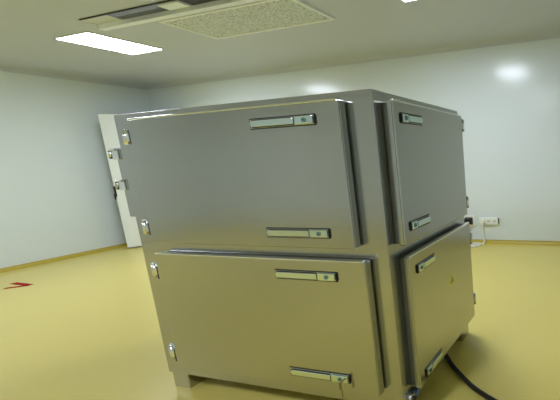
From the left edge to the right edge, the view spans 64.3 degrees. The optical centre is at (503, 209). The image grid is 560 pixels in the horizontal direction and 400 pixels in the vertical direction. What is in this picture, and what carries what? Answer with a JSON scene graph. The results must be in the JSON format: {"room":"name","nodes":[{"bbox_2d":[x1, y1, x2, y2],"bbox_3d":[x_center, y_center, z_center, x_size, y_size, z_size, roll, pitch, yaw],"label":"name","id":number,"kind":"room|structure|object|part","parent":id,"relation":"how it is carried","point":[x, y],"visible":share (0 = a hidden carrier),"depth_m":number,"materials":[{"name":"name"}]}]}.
{"room":"clean room","nodes":[
{"label":"clean room","id":0,"kind":"room"},
{"bbox_2d":[0,71,150,267],"bbox_3d":[-6.637,-0.179,2.486,0.120,2.469,7.315,0,10,15],"label":"wall","id":1,"kind":"structure","parent":0,"point":[57,199],"depth_m":4.68,"materials":[{"name":"white paint"}]},
{"bbox_2d":[0,243,126,272],"bbox_3d":[-6.503,1.015,2.662,0.046,0.046,7.075,0,10,15],"label":"baseboard","id":2,"kind":"structure","parent":1,"relation":"attached to","point":[45,261],"depth_m":4.72,"materials":[{"name":"yellow"}]},
{"bbox_2d":[0,65,146,89],"bbox_3d":[-6.603,-1.366,2.268,0.060,0.060,7.075,0,10,15],"label":"trim","id":3,"kind":"structure","parent":1,"relation":"attached to","point":[2,67],"depth_m":4.79,"materials":[{"name":"white paint"}]},
{"bbox_2d":[0,244,559,399],"bbox_3d":[-2.467,1.081,1.604,8.630,0.100,7.315,0,10,15],"label":"floor","id":4,"kind":"structure","parent":0,"point":[87,327],"depth_m":2.42,"materials":[{"name":"yellow plastic"}]},
{"bbox_2d":[4,282,32,288],"bbox_3d":[-5.176,0.806,3.709,0.337,0.002,0.169,0,10,15],"label":"floor marking","id":5,"kind":"object","parent":4,"relation":"on","point":[16,283],"depth_m":3.74,"materials":[{"name":"red paint"}]},
{"bbox_2d":[108,89,475,399],"bbox_3d":[-1.042,0.187,1.964,1.546,1.420,0.901,0,10,15],"label":"cabinet","id":6,"kind":"object","parent":4,"relation":"on","point":[308,244],"visible":1,"depth_m":1.51,"materials":[{"name":"grey metal"}]},
{"bbox_3d":[-1.763,-0.190,2.050,0.055,0.340,0.692,0,10,15],"label":"panel","id":7,"kind":"part","parent":6,"relation":"part of","materials":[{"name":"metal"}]},
{"bbox_3d":[-1.134,-0.128,1.495,1.120,0.571,0.039,0,10,15],"label":"door","id":8,"kind":"part","parent":6,"relation":"part of","materials":[{"name":"metal"}]},
{"bbox_3d":[-1.091,0.495,1.593,1.161,0.589,0.039,0,10,15],"label":"door","id":9,"kind":"part","parent":6,"relation":"part of","materials":[{"name":"metal"}]},
{"bbox_3d":[-0.907,-0.341,1.369,0.213,0.031,0.007,0,10,15],"label":"latch lever","id":10,"kind":"part","parent":6,"relation":"part of","materials":[{"name":"silver metal"}]},
{"bbox_3d":[-0.862,-0.342,1.363,0.316,0.043,0.004,0,10,15],"label":"latch plate","id":11,"kind":"part","parent":6,"relation":"part of","materials":[{"name":"silver metal"}]},
{"bbox_3d":[-0.887,0.096,1.441,0.213,0.031,0.007,0,10,15],"label":"latch lever","id":12,"kind":"part","parent":6,"relation":"part of","materials":[{"name":"silver metal"}]},
{"bbox_3d":[-0.870,0.274,1.468,0.212,0.031,0.007,0,10,15],"label":"latch lever","id":13,"kind":"part","parent":6,"relation":"part of","materials":[{"name":"silver metal"}]},
{"bbox_3d":[-0.843,0.095,1.434,0.316,0.043,0.004,0,10,15],"label":"latch plate","id":14,"kind":"part","parent":6,"relation":"part of","materials":[{"name":"silver metal"}]},
{"bbox_3d":[-0.826,0.273,1.462,0.314,0.043,0.004,0,10,15],"label":"latch plate","id":15,"kind":"part","parent":6,"relation":"part of","materials":[{"name":"silver metal"}]},
{"bbox_3d":[-0.850,0.724,1.542,0.212,0.031,0.007,0,10,15],"label":"latch lever","id":16,"kind":"part","parent":6,"relation":"part of","materials":[{"name":"silver metal"}]},
{"bbox_3d":[-0.806,0.723,1.535,0.314,0.043,0.004,0,10,15],"label":"latch plate","id":17,"kind":"part","parent":6,"relation":"part of","materials":[{"name":"silver metal"}]},
{"bbox_2d":[339,379,343,397],"bbox_3d":[-0.679,0.757,1.485,0.016,0.070,0.024,0,10,15],"label":"key","id":18,"kind":"object","parent":6,"relation":"hanging from","point":[340,385],"visible":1,"depth_m":1.47,"materials":[{"name":"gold metal"}]},
{"bbox_3d":[-0.385,-0.382,1.478,0.004,0.043,0.180,0,10,15],"label":"latch plate","id":19,"kind":"part","parent":6,"relation":"part of","materials":[{"name":"silver metal"}]},
{"bbox_3d":[-0.373,-0.386,1.500,0.007,0.031,0.118,0,10,15],"label":"latch lever","id":20,"kind":"part","parent":6,"relation":"part of","materials":[{"name":"silver metal"}]},
{"bbox_3d":[-0.365,0.054,1.550,0.004,0.043,0.180,0,10,15],"label":"latch plate","id":21,"kind":"part","parent":6,"relation":"part of","materials":[{"name":"silver metal"}]},
{"bbox_3d":[-0.354,0.050,1.571,0.007,0.031,0.118,0,10,15],"label":"latch lever","id":22,"kind":"part","parent":6,"relation":"part of","materials":[{"name":"silver metal"}]},
{"bbox_3d":[-0.351,0.242,1.601,0.004,0.043,0.173,0,10,15],"label":"latch plate","id":23,"kind":"part","parent":6,"relation":"part of","materials":[{"name":"silver metal"}]},
{"bbox_3d":[-0.334,-0.197,1.732,0.028,0.577,0.723,0,10,15],"label":"door","id":24,"kind":"part","parent":6,"relation":"part of","materials":[{"name":"metal"}]},
{"bbox_3d":[-0.340,0.238,1.621,0.007,0.031,0.113,0,10,15],"label":"latch lever","id":25,"kind":"part","parent":6,"relation":"part of","materials":[{"name":"silver metal"}]},
{"bbox_3d":[-0.329,0.729,1.681,0.004,0.043,0.173,0,10,15],"label":"latch plate","id":26,"kind":"part","parent":6,"relation":"part of","materials":[{"name":"silver metal"}]},
{"bbox_3d":[-0.318,0.725,1.702,0.007,0.031,0.113,0,10,15],"label":"latch lever","id":27,"kind":"part","parent":6,"relation":"part of","materials":[{"name":"silver metal"}]},
{"bbox_3d":[-0.300,0.436,1.856,0.028,0.606,0.723,0,10,15],"label":"door","id":28,"kind":"part","parent":6,"relation":"part of","materials":[{"name":"metal"}]},
{"bbox_2d":[445,354,497,399],"bbox_3d":[-0.077,0.880,1.785,0.173,0.023,1.422,-11,12,-41],"label":"power cable","id":29,"kind":"object","parent":4,"relation":"on","point":[456,370],"visible":0.66,"depth_m":1.79,"materials":[{"name":"black rubber"}]},
{"bbox_2d":[470,220,484,247],"bbox_3d":[-0.358,0.302,4.469,0.285,0.324,0.136,-10,12,-36],"label":"cord","id":30,"kind":"object","parent":4,"relation":"on","point":[475,244],"visible":0.78,"depth_m":4.51,"materials":[{"name":"white plastic"}]},
{"bbox_2d":[0,0,559,84],"bbox_3d":[-2.581,-1.451,1.187,8.630,0.100,7.315,0,10,15],"label":"ceiling","id":31,"kind":"structure","parent":0,"point":[28,28],"depth_m":3.68,"materials":[{"name":"white paint"}]},
{"bbox_2d":[53,31,163,54],"bbox_3d":[-4.095,-1.735,3.672,0.494,0.012,0.624,0,10,15],"label":"recessed light","id":32,"kind":"object","parent":31,"relation":"in","point":[87,38],"visible":1,"depth_m":3.62,"materials":[{"name":"white plastic"}]},
{"bbox_2d":[78,0,260,30],"bbox_3d":[-2.782,-1.651,2.898,1.878,0.042,0.179,0,10,15],"label":"ceiling vent","id":33,"kind":"object","parent":31,"relation":"attached to","point":[166,9],"depth_m":2.94,"materials":[{"name":"white metal"}]},
{"bbox_3d":[-3.515,-1.665,3.070,0.320,0.006,0.113,0,10,15],"label":"panel","id":34,"kind":"part","parent":33,"relation":"part of","materials":[{"name":"white paint"}]},
{"bbox_3d":[-3.066,-1.665,2.951,0.610,0.007,0.113,0,10,15],"label":"glossy panel","id":35,"kind":"part","parent":33,"relation":"part of","materials":[{"name":"grey metal"}]},
{"bbox_3d":[-2.225,-1.667,2.728,0.690,0.006,0.113,0,10,15],"label":"dark panel","id":36,"kind":"part","parent":33,"relation":"part of","materials":[{"name":"black plastic"}]},
{"bbox_2d":[157,0,334,38],"bbox_3d":[-2.330,-1.732,3.199,1.445,0.020,0.530,0,10,15],"label":"ceiling vent","id":37,"kind":"object","parent":31,"relation":"in","point":[263,15],"visible":0.92,"depth_m":3.17,"materials":[{"name":"white metal"}]},
{"bbox_2d":[147,38,559,240],"bbox_3d":[-1.616,-0.790,4.824,8.390,2.469,0.120,0,10,15],"label":"wall","id":38,"kind":"structure","parent":0,"point":[507,97],"depth_m":4.38,"materials":[{"name":"white paint"}]},
{"bbox_2d":[98,114,141,247],"bbox_3d":[-4.729,-0.507,5.406,1.924,2.000,0.459,-4,9,-10],"label":"door","id":39,"kind":"structure","parent":38,"relation":"in","point":[107,122],"depth_m":5.05,"materials":[{"name":"white metal"}]},
{"bbox_2d":[145,31,559,89],"bbox_3d":[-1.692,-1.962,4.543,8.390,0.060,0.060,0,10,15],"label":"trim","id":40,"kind":"structure","parent":38,"relation":"attached to","point":[554,34],"depth_m":4.56,"materials":[{"name":"white paint"}]},
{"bbox_2d":[464,215,475,225],"bbox_3d":[-0.450,0.140,4.606,0.172,0.147,0.020,0,10,15],"label":"wall socket","id":41,"kind":"object","parent":38,"relation":"attached to","point":[465,216],"visible":0.62,"depth_m":4.59,"materials":[{"name":"white plastic"}]},
{"bbox_2d":[464,218,471,223],"bbox_3d":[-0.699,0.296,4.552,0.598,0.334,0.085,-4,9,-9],"label":"plug","id":42,"kind":"object","parent":41,"relation":"in","point":[469,220],"visible":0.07,"depth_m":4.55,"materials":[{"name":"black plastic"}]},
{"bbox_2d":[479,217,498,224],"bbox_3d":[-0.181,0.141,4.526,0.257,0.093,0.035,0,10,15],"label":"wall socket","id":43,"kind":"object","parent":38,"relation":"attached to","point":[488,220],"visible":0.99,"depth_m":4.50,"materials":[{"name":"white plastic"}]},
{"bbox_2d":[472,239,559,245],"bbox_3d":[-1.583,0.419,4.941,8.390,0.046,0.046,0,10,15],"label":"baseboard","id":44,"kind":"structure","parent":38,"relation":"attached to","point":[510,242],"depth_m":4.48,"materials":[{"name":"yellow"}]}
]}

